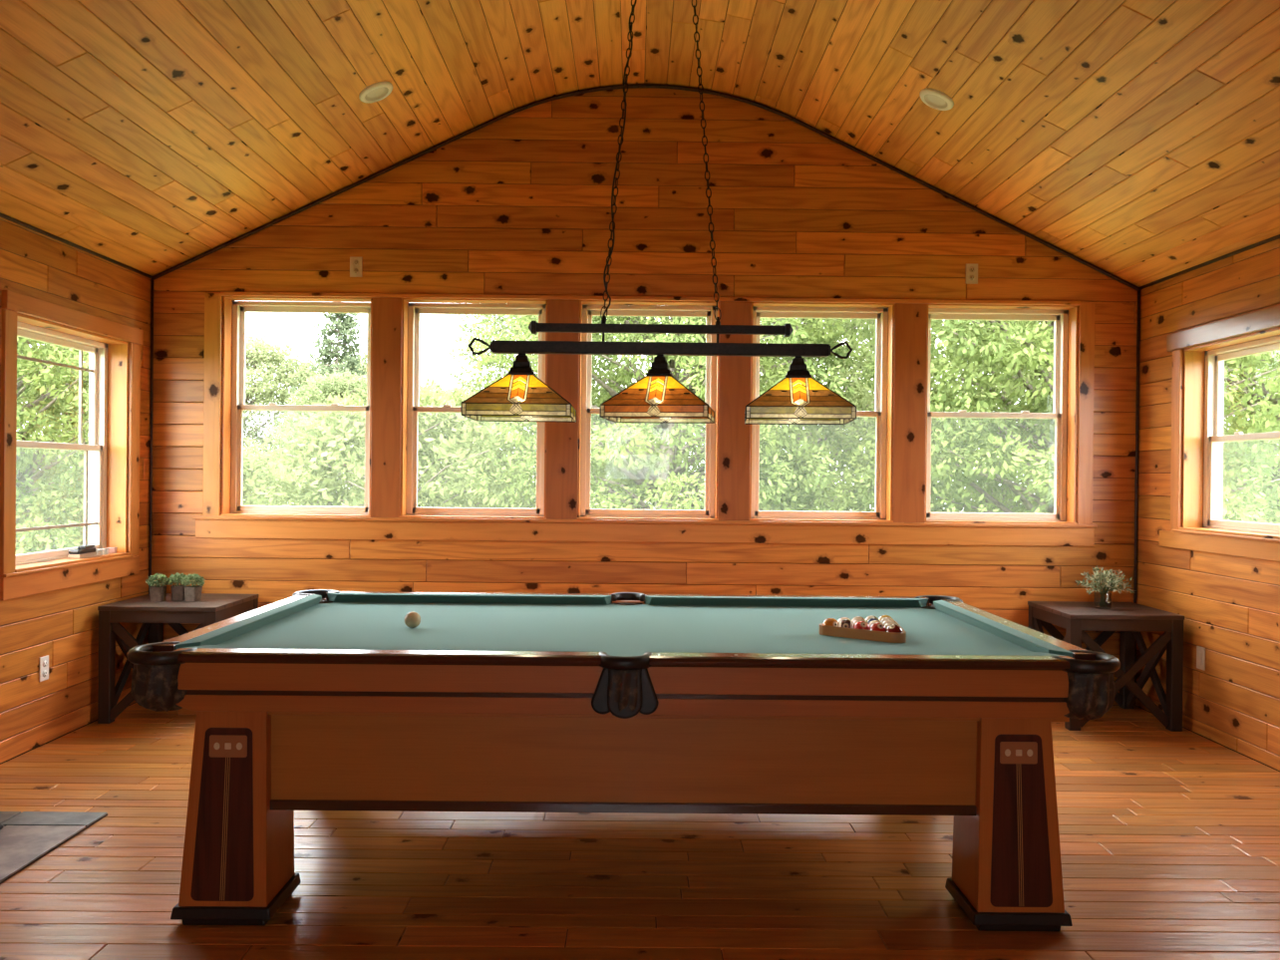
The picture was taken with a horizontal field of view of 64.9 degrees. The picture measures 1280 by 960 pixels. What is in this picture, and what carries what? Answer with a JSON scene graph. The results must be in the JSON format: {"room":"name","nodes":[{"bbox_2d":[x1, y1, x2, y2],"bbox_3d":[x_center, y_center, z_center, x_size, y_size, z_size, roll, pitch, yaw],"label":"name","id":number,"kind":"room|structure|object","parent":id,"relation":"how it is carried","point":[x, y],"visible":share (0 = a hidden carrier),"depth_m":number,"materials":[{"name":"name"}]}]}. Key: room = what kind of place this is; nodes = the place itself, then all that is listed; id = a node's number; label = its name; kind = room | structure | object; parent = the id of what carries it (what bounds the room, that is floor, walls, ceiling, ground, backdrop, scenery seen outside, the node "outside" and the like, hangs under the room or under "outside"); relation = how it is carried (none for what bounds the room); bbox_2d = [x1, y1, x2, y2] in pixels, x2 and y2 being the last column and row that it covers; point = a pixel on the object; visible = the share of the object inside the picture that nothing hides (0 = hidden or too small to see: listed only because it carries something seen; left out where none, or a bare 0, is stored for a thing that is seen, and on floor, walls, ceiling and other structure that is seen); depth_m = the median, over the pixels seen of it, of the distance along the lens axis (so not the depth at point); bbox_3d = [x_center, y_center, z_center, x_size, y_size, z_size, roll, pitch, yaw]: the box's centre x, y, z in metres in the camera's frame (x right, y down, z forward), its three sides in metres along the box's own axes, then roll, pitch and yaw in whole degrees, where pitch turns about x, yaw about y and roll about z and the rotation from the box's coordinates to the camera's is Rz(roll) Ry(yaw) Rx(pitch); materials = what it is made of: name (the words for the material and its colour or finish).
{"room":"games hall","nodes":[
{"label":"games hall","id":0,"kind":"room"},
{"bbox_2d":[0,216,151,764],"bbox_3d":[-2.886,0.047,1.293,0.176,2.640,9.020,1,0,0],"label":"wall","id":1,"kind":"structure","parent":0,"point":[62,625],"depth_m":4.93,"materials":[{"name":"brown wood"}]},
{"bbox_2d":[38,654,48,681],"bbox_3d":[-2.822,0.893,4.772,0.010,0.116,0.072,1,0,0],"label":"wall outlet","id":2,"kind":"object","parent":1,"relation":"attached to","point":[43,661],"visible":1,"depth_m":4.76,"materials":[{"name":"white plastic"}]},
{"bbox_2d":[0,554,133,577],"bbox_3d":[-2.811,0.420,5.000,0.034,0.013,1.130,1,0,0],"label":"trim","id":3,"kind":"structure","parent":1,"relation":"attached to","point":[130,555],"depth_m":4.88,"materials":[{"name":"brown wood"}]},
{"bbox_2d":[0,289,143,600],"bbox_3d":[-2.809,-0.156,5.048,0.028,1.370,1.230,1,0,0],"label":"trim","id":4,"kind":"structure","parent":1,"relation":"attached to","point":[11,587],"depth_m":4.74,"materials":[{"name":"brown wood"}]},
{"bbox_2d":[14,313,129,572],"bbox_3d":[-2.904,-0.172,5.032,0.208,1.170,1.020,1,0,0],"label":"window","id":5,"kind":"structure","parent":1,"relation":"in","point":[106,524],"depth_m":5.50,"materials":[{"name":"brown wood"}]},
{"bbox_2d":[67,552,96,559],"bbox_3d":[-2.870,0.388,5.184,0.060,0.022,0.170,1,0,-3],"label":"cardboard box","id":6,"kind":"object","parent":5,"relation":"on","point":[91,554],"visible":0.87,"depth_m":5.12,"materials":[{"name":"beige cardboard"}]},
{"bbox_2d":[68,547,96,554],"bbox_3d":[-2.870,0.365,5.184,0.056,0.024,0.170,1,0,0],"label":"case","id":7,"kind":"object","parent":6,"relation":"on","point":[92,549],"visible":0.94,"depth_m":5.13,"materials":[{"name":"black"}]},
{"bbox_2d":[77,544,94,549],"bbox_3d":[-2.870,0.345,5.219,0.040,0.015,0.130,1,0,-9],"label":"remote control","id":8,"kind":"object","parent":7,"relation":"on","point":[86,545],"visible":1,"depth_m":5.18,"materials":[{"name":"black"}]},
{"bbox_2d":[95,549,103,555],"bbox_3d":[-2.871,0.382,5.319,0.048,0.032,0.044,1,0,0],"label":"box","id":9,"kind":"object","parent":5,"relation":"on","point":[99,551],"visible":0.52,"depth_m":5.30,"materials":[{"name":"grey plastic"}]},
{"bbox_2d":[96,548,108,555],"bbox_3d":[-2.871,0.382,5.380,0.048,0.032,0.044,1,0,-6],"label":"box","id":10,"kind":"object","parent":5,"relation":"on","point":[106,550],"visible":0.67,"depth_m":5.36,"materials":[{"name":"grey plastic"}]},
{"bbox_2d":[105,547,117,553],"bbox_3d":[-2.872,0.382,5.470,0.048,0.032,0.044,1,0,-12],"label":"box","id":11,"kind":"object","parent":5,"relation":"on","point":[111,549],"visible":0.7,"depth_m":5.45,"materials":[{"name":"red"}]},
{"bbox_2d":[0,212,152,278],"bbox_3d":[-2.776,-1.148,1.290,0.016,0.018,9.020,1,0,0],"label":"trim","id":12,"kind":"structure","parent":1,"relation":"attached to","point":[5,216],"depth_m":4.94,"materials":[{"name":"black wood"}]},
{"bbox_2d":[148,279,153,594],"bbox_3d":[-2.813,0.042,5.792,0.014,2.420,0.012,1,0,0],"label":"trim","id":13,"kind":"structure","parent":1,"relation":"attached to","point":[152,334],"depth_m":5.79,"materials":[{"name":"black wood"}]},
{"bbox_2d":[0,0,1279,287],"bbox_3d":[0.075,-1.757,1.304,5.824,1.263,9.420,1,0,0],"label":"ceiling","id":14,"kind":"structure","parent":0,"point":[1138,141],"depth_m":4.59,"materials":[{"name":"brown wood"}]},
{"bbox_2d":[358,81,392,103],"bbox_3d":[-1.276,-1.875,4.866,0.160,0.086,0.174,1,0,4],"label":"recessed light","id":15,"kind":"object","parent":14,"relation":"in","point":[374,93],"visible":1,"depth_m":4.86,"materials":[{"name":"white plastic"}]},
{"bbox_2d":[460,0,856,424],"bbox_3d":[0.084,-1.243,3.596,1.387,2.061,0.434,1,0,0],"label":"light","id":16,"kind":"object","parent":14,"relation":"hanging from","point":[658,397],"visible":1,"depth_m":3.58,"materials":[{"name":"brown metal"}]},
{"bbox_2d":[919,87,954,110],"bbox_3d":[1.426,-1.828,4.837,0.160,0.086,0.174,1,0,-5],"label":"recessed light","id":17,"kind":"object","parent":14,"relation":"in","point":[935,99],"visible":1,"depth_m":4.83,"materials":[{"name":"white plastic"}]},
{"bbox_2d":[0,702,1279,959],"bbox_3d":[0.044,1.356,1.315,6.110,0.120,9.420,1,0,0],"label":"floor","id":18,"kind":"structure","parent":0,"point":[1169,841],"depth_m":3.30,"materials":[{"name":"brown wood"}]},
{"bbox_2d":[0,811,108,884],"bbox_3d":[-2.408,1.260,2.898,0.805,0.012,1.815,1,0,0],"label":"slate hearth","id":19,"kind":"object","parent":18,"relation":"on","point":[26,837],"visible":0.91,"depth_m":3.57,"materials":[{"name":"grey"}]},
{"bbox_2d":[97,593,258,723],"bbox_3d":[-2.490,0.954,5.476,0.605,0.605,0.593,1,0,0],"label":"side table","id":20,"kind":"object","parent":18,"relation":"on","point":[211,608],"visible":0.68,"depth_m":5.20,"materials":[{"name":"brown wood"}]},
{"bbox_2d":[145,573,169,601],"bbox_3d":[-2.597,0.574,5.418,0.124,0.152,0.119,1,0,-6],"label":"potted plant","id":21,"kind":"object","parent":20,"relation":"on","point":[157,593],"visible":1,"depth_m":5.39,"materials":[{"name":"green plant"}]},
{"bbox_2d":[166,572,187,601],"bbox_3d":[-2.502,0.575,5.460,0.124,0.152,0.121,1,0,-18],"label":"potted plant","id":22,"kind":"object","parent":20,"relation":"on","point":[177,591],"visible":0.87,"depth_m":5.43,"materials":[{"name":"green plant"}]},
{"bbox_2d":[180,573,205,601],"bbox_3d":[-2.412,0.577,5.437,0.122,0.151,0.116,1,0,5],"label":"potted plant","id":23,"kind":"object","parent":20,"relation":"on","point":[192,592],"visible":1,"depth_m":5.41,"materials":[{"name":"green plant"}]},
{"bbox_2d":[126,589,1120,931],"bbox_3d":[-0.050,0.889,3.603,2.851,0.796,1.600,1,0,0],"label":"pool table","id":24,"kind":"object","parent":18,"relation":"on","point":[315,699],"visible":1,"depth_m":2.93,"materials":[{"name":"brown wood"}]},
{"bbox_2d":[175,594,321,648],"bbox_3d":[-1.349,0.499,3.594,0.064,0.035,1.289,1,0,0],"label":"cushion","id":25,"kind":"object","parent":24,"relation":"on","point":[227,633],"depth_m":3.48,"materials":[{"name":"green fabric"}]},
{"bbox_2d":[184,644,600,651],"bbox_3d":[-0.719,0.507,2.930,1.216,0.035,0.064,1,0,0],"label":"cushion","id":26,"kind":"object","parent":24,"relation":"on","point":[204,647],"depth_m":2.92,"materials":[{"name":"green fabric"}]},
{"bbox_2d":[404,611,420,628],"bbox_3d":[-0.803,0.494,3.557,0.057,0.057,0.057,1,0,0],"label":"cue ball","id":27,"kind":"object","parent":24,"relation":"on","point":[412,619],"visible":1,"depth_m":3.54,"materials":[{"name":"white plastic"}]},
{"bbox_2d":[326,593,611,604],"bbox_3d":[-0.727,0.502,4.265,1.216,0.035,0.064,1,0,0],"label":"cushion","id":28,"kind":"object","parent":24,"relation":"on","point":[357,598],"depth_m":4.24,"materials":[{"name":"green fabric"}]},
{"bbox_2d":[644,596,928,607],"bbox_3d":[0.626,0.516,4.273,1.216,0.035,0.064,1,0,0],"label":"cushion","id":29,"kind":"object","parent":24,"relation":"on","point":[682,601],"depth_m":4.25,"materials":[{"name":"green fabric"}]},
{"bbox_2d":[822,618,838,626],"bbox_3d":[0.664,0.508,3.506,0.057,0.057,0.057,1,0,-16],"label":"ball","id":30,"kind":"object","parent":24,"relation":"on","point":[829,621],"visible":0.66,"depth_m":3.49,"materials":[{"name":"orange plastic"}]},
{"bbox_2d":[837,617,852,623],"bbox_3d":[0.717,0.509,3.529,0.057,0.057,0.057,1,0,27],"label":"ball","id":31,"kind":"object","parent":24,"relation":"on","point":[841,618],"visible":0.16,"depth_m":3.52,"materials":[{"name":"white plastic"}]},
{"bbox_2d":[837,619,854,628],"bbox_3d":[0.710,0.509,3.471,0.057,0.057,0.057,1,0,18],"label":"ball","id":32,"kind":"object","parent":24,"relation":"on","point":[846,623],"visible":0.59,"depth_m":3.45,"materials":[{"name":"white plastic"}]},
{"bbox_2d":[851,616,865,622],"bbox_3d":[0.770,0.509,3.551,0.057,0.057,0.057,1,0,11],"label":"ball","id":33,"kind":"object","parent":24,"relation":"on","point":[856,617],"visible":0.3,"depth_m":3.54,"materials":[{"name":"white plastic"}]},
{"bbox_2d":[651,648,1064,655],"bbox_3d":[0.634,0.521,2.938,1.216,0.035,0.064,1,0,0],"label":"cushion","id":34,"kind":"object","parent":24,"relation":"on","point":[660,651],"depth_m":2.93,"materials":[{"name":"green fabric"}]},
{"bbox_2d":[852,618,867,625],"bbox_3d":[0.763,0.509,3.494,0.057,0.057,0.057,1,0,-14],"label":"ball","id":35,"kind":"object","parent":24,"relation":"on","point":[859,619],"visible":0.22,"depth_m":3.48,"materials":[{"name":"white plastic"}]},
{"bbox_2d":[853,621,869,630],"bbox_3d":[0.757,0.510,3.437,0.057,0.057,0.057,1,0,32],"label":"ball","id":36,"kind":"object","parent":24,"relation":"on","point":[860,624],"visible":0.62,"depth_m":3.42,"materials":[{"name":"red plastic"}]},
{"bbox_2d":[818,621,906,642],"bbox_3d":[0.817,0.521,3.518,0.311,0.034,0.279,1,0,37],"label":"ball rack","id":37,"kind":"object","parent":24,"relation":"on","point":[881,636],"visible":0.74,"depth_m":3.39,"materials":[{"name":"brown wood"}]},
{"bbox_2d":[865,615,878,621],"bbox_3d":[0.823,0.510,3.574,0.057,0.057,0.057,1,0,30],"label":"ball","id":38,"kind":"object","parent":24,"relation":"on","point":[870,616],"visible":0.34,"depth_m":3.56,"materials":[{"name":"white plastic"}]},
{"bbox_2d":[866,618,880,624],"bbox_3d":[0.817,0.510,3.517,0.057,0.057,0.057,1,0,27],"label":"ball","id":39,"kind":"object","parent":24,"relation":"on","point":[870,619],"visible":0.12,"depth_m":3.51,"materials":[{"name":"white plastic"}]},
{"bbox_2d":[868,620,882,627],"bbox_3d":[0.810,0.510,3.459,0.057,0.057,0.057,1,0,-15],"label":"ball","id":40,"kind":"object","parent":24,"relation":"on","point":[872,621],"visible":0.16,"depth_m":3.45,"materials":[{"name":"white plastic"}]},
{"bbox_2d":[869,622,886,632],"bbox_3d":[0.803,0.510,3.402,0.057,0.057,0.057,1,0,27],"label":"ball","id":41,"kind":"object","parent":24,"relation":"on","point":[876,626],"visible":0.62,"depth_m":3.38,"materials":[{"name":"red plastic"}]},
{"bbox_2d":[880,617,893,623],"bbox_3d":[0.870,0.510,3.539,0.057,0.057,0.057,1,0,22],"label":"ball","id":42,"kind":"object","parent":24,"relation":"on","point":[884,618],"visible":0.27,"depth_m":3.53,"materials":[{"name":"white plastic"}]},
{"bbox_2d":[882,619,896,625],"bbox_3d":[0.863,0.510,3.482,0.057,0.057,0.057,1,0,-17],"label":"ball","id":43,"kind":"object","parent":24,"relation":"on","point":[887,620],"visible":0.29,"depth_m":3.47,"materials":[{"name":"white plastic"}]},
{"bbox_2d":[884,622,899,628],"bbox_3d":[0.856,0.511,3.425,0.057,0.057,0.057,1,0,15],"label":"ball","id":44,"kind":"object","parent":24,"relation":"on","point":[887,623],"visible":0.3,"depth_m":3.41,"materials":[{"name":"white plastic"}]},
{"bbox_2d":[885,624,902,633],"bbox_3d":[0.849,0.511,3.367,0.057,0.057,0.057,1,0,22],"label":"ball","id":45,"kind":"object","parent":24,"relation":"on","point":[895,628],"visible":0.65,"depth_m":3.35,"materials":[{"name":"plastic"}]},
{"bbox_2d":[933,600,1072,657],"bbox_3d":[1.256,0.525,3.609,0.064,0.035,1.289,1,0,0],"label":"cushion","id":46,"kind":"object","parent":24,"relation":"on","point":[1022,640],"depth_m":3.49,"materials":[{"name":"green fabric"}]},
{"bbox_2d":[1027,601,1184,731],"bbox_3d":[2.530,1.004,5.519,0.595,0.605,0.568,1,0,0],"label":"side table","id":47,"kind":"object","parent":18,"relation":"on","point":[1077,617],"visible":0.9,"depth_m":5.26,"materials":[{"name":"brown wood"}]},
{"bbox_2d":[1075,565,1136,607],"bbox_3d":[2.536,0.584,5.510,0.283,0.235,0.248,1,0,0],"label":"plant","id":48,"kind":"object","parent":47,"relation":"on","point":[1110,582],"visible":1,"depth_m":5.49,"materials":[{"name":"green plant"}]},
{"bbox_2d":[147,82,1140,705],"bbox_3d":[0.035,-0.523,5.907,6.110,3.805,0.176,1,0,0],"label":"wall","id":49,"kind":"structure","parent":0,"point":[519,203],"depth_m":5.82,"materials":[{"name":"brown wood"}]},
{"bbox_2d":[202,293,222,515],"bbox_3d":[-2.462,-0.433,5.798,0.096,1.284,0.020,1,0,0],"label":"trim","id":50,"kind":"structure","parent":49,"relation":"attached to","point":[212,301],"depth_m":5.79,"materials":[{"name":"brown wood"}]},
{"bbox_2d":[219,296,372,517],"bbox_3d":[-1.978,-0.423,5.893,0.865,1.274,0.208,1,0,0],"label":"window","id":51,"kind":"structure","parent":49,"relation":"in","point":[234,309],"depth_m":5.91,"materials":[{"name":"brown wood"}]},
{"bbox_2d":[349,256,362,277],"bbox_3d":[-1.635,-1.228,5.801,0.072,0.116,0.010,1,0,0],"label":"wall outlet","id":52,"kind":"object","parent":49,"relation":"attached to","point":[356,263],"visible":1,"depth_m":5.80,"materials":[{"name":"beige plastic"}]},
{"bbox_2d":[370,297,402,517],"bbox_3d":[-1.462,-0.416,5.880,0.171,1.270,0.160,1,0,0],"label":"trim","id":53,"kind":"structure","parent":49,"relation":"attached to","point":[387,317],"depth_m":5.80,"materials":[{"name":"brown wood"}]},
{"bbox_2d":[399,298,547,519],"bbox_3d":[-0.959,-0.413,5.899,0.841,1.274,0.208,1,0,0],"label":"window","id":54,"kind":"structure","parent":49,"relation":"in","point":[411,407],"depth_m":5.92,"materials":[{"name":"brown wood"}]},
{"bbox_2d":[545,299,579,519],"bbox_3d":[-0.448,-0.406,5.886,0.183,1.270,0.160,1,0,0],"label":"trim","id":55,"kind":"structure","parent":49,"relation":"attached to","point":[562,370],"depth_m":5.81,"materials":[{"name":"brown wood"}]},
{"bbox_2d":[192,515,1097,546],"bbox_3d":[0.035,0.295,5.806,5.204,0.129,0.038,1,0,0],"label":"trim","id":56,"kind":"structure","parent":49,"relation":"attached to","point":[206,526],"depth_m":5.80,"materials":[{"name":"brown wood"}]},
{"bbox_2d":[151,83,1139,291],"bbox_3d":[0.048,-1.700,5.800,5.696,1.160,0.019,1,0,0],"label":"trim","id":57,"kind":"structure","parent":49,"relation":"attached to","point":[525,107],"depth_m":5.79,"materials":[{"name":"black wood"}]},
{"bbox_2d":[577,300,720,520],"bbox_3d":[0.050,-0.403,5.905,0.818,1.274,0.208,1,0,0],"label":"window","id":58,"kind":"structure","parent":49,"relation":"in","point":[633,308],"depth_m":5.92,"materials":[{"name":"brown wood"}]},
{"bbox_2d":[220,292,1080,305],"bbox_3d":[0.068,-1.046,5.808,4.956,0.022,0.026,1,0,0],"label":"trim","id":59,"kind":"structure","parent":49,"relation":"attached to","point":[273,294],"depth_m":5.80,"materials":[{"name":"brown wood"}]},
{"bbox_2d":[717,301,751,521],"bbox_3d":[0.548,-0.396,5.892,0.182,1.270,0.160,1,0,0],"label":"trim","id":60,"kind":"structure","parent":49,"relation":"attached to","point":[735,371],"depth_m":5.81,"materials":[{"name":"brown wood"}]},
{"bbox_2d":[749,302,894,522],"bbox_3d":[1.052,-0.393,5.911,0.830,1.274,0.208,1,0,0],"label":"window","id":61,"kind":"structure","parent":49,"relation":"in","point":[883,313],"depth_m":5.93,"materials":[{"name":"brown wood"}]},
{"bbox_2d":[885,303,927,522],"bbox_3d":[1.559,-0.386,5.898,0.188,1.270,0.160,1,0,0],"label":"trim","id":62,"kind":"structure","parent":49,"relation":"attached to","point":[910,319],"depth_m":5.82,"materials":[{"name":"brown wood"}]},
{"bbox_2d":[965,263,977,284],"bbox_3d":[1.919,-1.193,5.822,0.072,0.116,0.010,1,0,0],"label":"wall outlet","id":63,"kind":"object","parent":49,"relation":"attached to","point":[971,269],"visible":1,"depth_m":5.82,"materials":[{"name":"beige plastic"}]},
{"bbox_2d":[924,304,1078,524],"bbox_3d":[2.092,-0.383,5.917,0.882,1.274,0.208,1,0,0],"label":"window","id":64,"kind":"structure","parent":49,"relation":"in","point":[1064,316],"depth_m":5.94,"materials":[{"name":"brown wood"}]},
{"bbox_2d":[1076,303,1094,524],"bbox_3d":[2.580,-0.382,5.828,0.086,1.284,0.020,1,0,0],"label":"trim","id":65,"kind":"structure","parent":49,"relation":"attached to","point":[1086,310],"depth_m":5.82,"materials":[{"name":"brown wood"}]},
{"bbox_2d":[1135,238,1279,771],"bbox_3d":[2.999,0.105,1.328,0.176,2.640,9.020,1,0,0],"label":"wall","id":66,"kind":"structure","parent":0,"point":[1229,605],"depth_m":5.11,"materials":[{"name":"brown wood"}]},
{"bbox_2d":[1133,290,1140,706],"bbox_3d":[2.873,0.099,5.825,0.018,2.420,0.016,1,0,0],"label":"trim","id":67,"kind":"structure","parent":66,"relation":"attached to","point":[1138,291],"depth_m":5.82,"materials":[{"name":"black wood"}]},
{"bbox_2d":[1196,645,1205,670],"bbox_3d":[2.875,0.914,5.165,0.011,0.116,0.072,1,0,0],"label":"wall outlet","id":68,"kind":"object","parent":66,"relation":"attached to","point":[1200,651],"visible":1,"depth_m":5.15,"materials":[{"name":"beige plastic"}]},
{"bbox_2d":[1138,234,1279,290],"bbox_3d":[2.913,-1.091,1.323,0.016,0.018,9.020,1,0,0],"label":"trim","id":69,"kind":"structure","parent":66,"relation":"attached to","point":[1278,235],"depth_m":5.06,"materials":[{"name":"black wood"}]},
{"bbox_2d":[1158,348,1279,562],"bbox_3d":[2.886,-0.164,4.904,0.022,1.062,1.315,1,0,0],"label":"trim","id":70,"kind":"structure","parent":66,"relation":"attached to","point":[1250,548],"depth_m":5.37,"materials":[{"name":"brown wood"}]},
{"bbox_2d":[1166,305,1279,351],"bbox_3d":[2.886,-0.742,4.847,0.034,0.091,1.265,1,0,0],"label":"trim","id":71,"kind":"structure","parent":66,"relation":"attached to","point":[1269,318],"depth_m":4.93,"materials":[{"name":"wood"}]},
{"bbox_2d":[1171,529,1279,542],"bbox_3d":[2.876,0.273,4.831,0.034,0.013,1.165,1,0,0],"label":"trim","id":72,"kind":"structure","parent":66,"relation":"attached to","point":[1175,530],"depth_m":4.89,"materials":[{"name":"brown wood"}]},
{"bbox_2d":[1178,326,1279,539],"bbox_3d":[2.979,-0.213,4.849,0.208,0.962,1.025,1,0,0],"label":"window","id":73,"kind":"structure","parent":66,"relation":"in","point":[1202,398],"depth_m":5.32,"materials":[{"name":"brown wood"}]},
{"label":"outside","id":74,"kind":"structure","parent":0,"visible":0},
{"bbox_3d":[-0.120,3.097,15.011,140.000,0.500,150.000,1,0,0],"label":"lawn","id":75,"kind":"structure","parent":74,"visible":0},
{"bbox_2d":[15,335,89,565],"bbox_3d":[-8.070,-1.150,12.335,5.381,7.865,5.431,0,0,-33],"label":"leafy tree","id":76,"kind":"object","parent":75,"relation":"on","point":[56,508],"visible":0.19,"depth_m":11.47,"materials":[{"name":"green plant"}]},
{"bbox_2d":[16,351,88,547],"bbox_3d":[-18.518,-0.914,32.899,4.997,7.594,5.153,1,0,36],"label":"leafy tree","id":77,"kind":"object","parent":75,"relation":"on","point":[55,352],"visible":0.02,"depth_m":32.08,"materials":[{"name":"green plant"}]},
{"bbox_2d":[16,341,89,551],"bbox_3d":[-12.678,-1.484,18.448,6.556,8.606,7.074,1,0,40],"label":"leafy tree","id":78,"kind":"object","parent":75,"relation":"on","point":[31,344],"visible":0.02,"depth_m":17.97,"materials":[{"name":"green plant"}]},
{"bbox_2d":[242,444,322,506],"bbox_3d":[-7.553,1.187,17.946,3.767,3.832,3.792,0,0,-32],"label":"leafy tree","id":79,"kind":"object","parent":75,"relation":"on","point":[246,473],"visible":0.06,"depth_m":17.78,"materials":[{"name":"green plant"}]},
{"bbox_2d":[242,326,349,503],"bbox_3d":[-12.576,-0.884,30.818,7.679,7.984,7.747,0,0,-42],"label":"leafy tree","id":80,"kind":"object","parent":75,"relation":"on","point":[259,354],"visible":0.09,"depth_m":30.09,"materials":[{"name":"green plant"}]},
{"bbox_2d":[251,369,366,506],"bbox_3d":[-6.763,0.244,22.451,3.680,5.424,3.569,1,0,15],"label":"leafy tree","id":81,"kind":"object","parent":75,"relation":"on","point":[331,385],"visible":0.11,"depth_m":22.09,"materials":[{"name":"green plant"}]},
{"bbox_2d":[258,313,366,504],"bbox_3d":[-8.162,-1.027,26.660,3.570,7.512,3.311,1,0,34],"label":"pine tree","id":82,"kind":"object","parent":75,"relation":"on","point":[343,329],"visible":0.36,"depth_m":26.46,"materials":[{"name":"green plant"}]},
{"bbox_2d":[261,344,430,494],"bbox_3d":[-10.513,-1.069,38.916,8.134,8.383,8.063,0,0,-32],"label":"leafy tree","id":83,"kind":"object","parent":75,"relation":"on","point":[364,354],"visible":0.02,"depth_m":38.24,"materials":[{"name":"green plant"}]},
{"bbox_2d":[242,372,536,514],"bbox_3d":[-3.371,0.848,14.317,4.740,4.789,4.709,0,0,-34],"label":"leafy tree","id":84,"kind":"object","parent":75,"relation":"on","point":[349,427],"visible":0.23,"depth_m":14.06,"materials":[{"name":"green plant"}]},
{"bbox_2d":[343,381,520,508],"bbox_3d":[-4.038,0.486,19.472,3.890,4.733,3.606,1,0,-13],"label":"leafy tree","id":85,"kind":"object","parent":75,"relation":"on","point":[441,388],"visible":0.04,"depth_m":18.97,"materials":[{"name":"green plant"}]},
{"bbox_2d":[417,383,532,503],"bbox_3d":[-6.214,-0.121,34.047,6.197,6.387,6.143,1,0,39],"label":"leafy tree","id":86,"kind":"object","parent":75,"relation":"on","point":[465,384],"visible":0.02,"depth_m":33.35,"materials":[{"name":"green plant"}]},
{"bbox_2d":[433,303,690,516],"bbox_3d":[-1.773,-1.467,23.545,6.257,9.221,6.068,0,0,-37],"label":"leafy tree","id":87,"kind":"object","parent":75,"relation":"on","point":[497,321],"visible":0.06,"depth_m":22.60,"materials":[{"name":"green plant"}]},
{"bbox_2d":[533,414,682,508],"bbox_3d":[-0.899,-0.076,36.297,6.197,6.387,6.143,0,0,-41],"label":"leafy tree","id":88,"kind":"object","parent":75,"relation":"on","point":[593,415],"visible":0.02,"depth_m":35.23,"materials":[{"name":"green plant"}]},
{"bbox_2d":[464,304,870,519],"bbox_3d":[0.481,-1.316,14.103,5.717,8.356,5.770,1,0,27],"label":"leafy tree","id":89,"kind":"object","parent":75,"relation":"on","point":[664,485],"visible":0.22,"depth_m":13.06,"materials":[{"name":"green plant"}]},
{"bbox_2d":[624,307,963,511],"bbox_3d":[2.914,-1.331,19.343,6.556,8.606,7.074,1,0,34],"label":"leafy tree","id":90,"kind":"object","parent":75,"relation":"on","point":[866,404],"visible":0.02,"depth_m":17.59,"materials":[{"name":"green plant"}]},
{"bbox_2d":[758,318,874,511],"bbox_3d":[4.862,-2.171,28.334,7.361,10.848,7.138,1,0,29],"label":"leafy tree","id":91,"kind":"object","parent":75,"relation":"on","point":[871,346],"visible":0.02,"depth_m":26.79,"materials":[{"name":"green plant"}]},
{"bbox_2d":[857,320,1054,513],"bbox_3d":[8.499,-1.499,23.418,6.884,9.036,7.427,0,0,-32],"label":"leafy tree","id":92,"kind":"object","parent":75,"relation":"on","point":[1004,489],"visible":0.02,"depth_m":21.66,"materials":[{"name":"green plant"}]},
{"bbox_2d":[942,320,1054,512],"bbox_3d":[12.533,-2.104,31.224,7.361,10.848,7.138,1,0,-2],"label":"leafy tree","id":93,"kind":"object","parent":75,"relation":"on","point":[958,320],"visible":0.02,"depth_m":31.13,"materials":[{"name":"green plant"}]},
{"bbox_2d":[809,308,1279,534],"bbox_3d":[5.610,-1.753,13.309,6.390,9.339,6.449,1,0,-5],"label":"leafy tree","id":94,"kind":"object","parent":75,"relation":"on","point":[1028,349],"visible":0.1,"depth_m":11.98,"materials":[{"name":"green plant"}]},
{"bbox_2d":[1223,363,1278,468],"bbox_3d":[16.447,-1.626,22.593,7.781,9.466,7.212,1,0,10],"label":"leafy tree","id":95,"kind":"object","parent":75,"relation":"on","point":[1255,364],"visible":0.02,"depth_m":24.24,"materials":[{"name":"green plant"}]},
{"bbox_2d":[1222,350,1279,523],"bbox_3d":[10.953,-1.957,16.929,6.789,9.831,6.726,1,0,-6],"label":"leafy tree","id":96,"kind":"object","parent":75,"relation":"on","point":[1273,398],"visible":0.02,"depth_m":16.66,"materials":[{"name":"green plant"}]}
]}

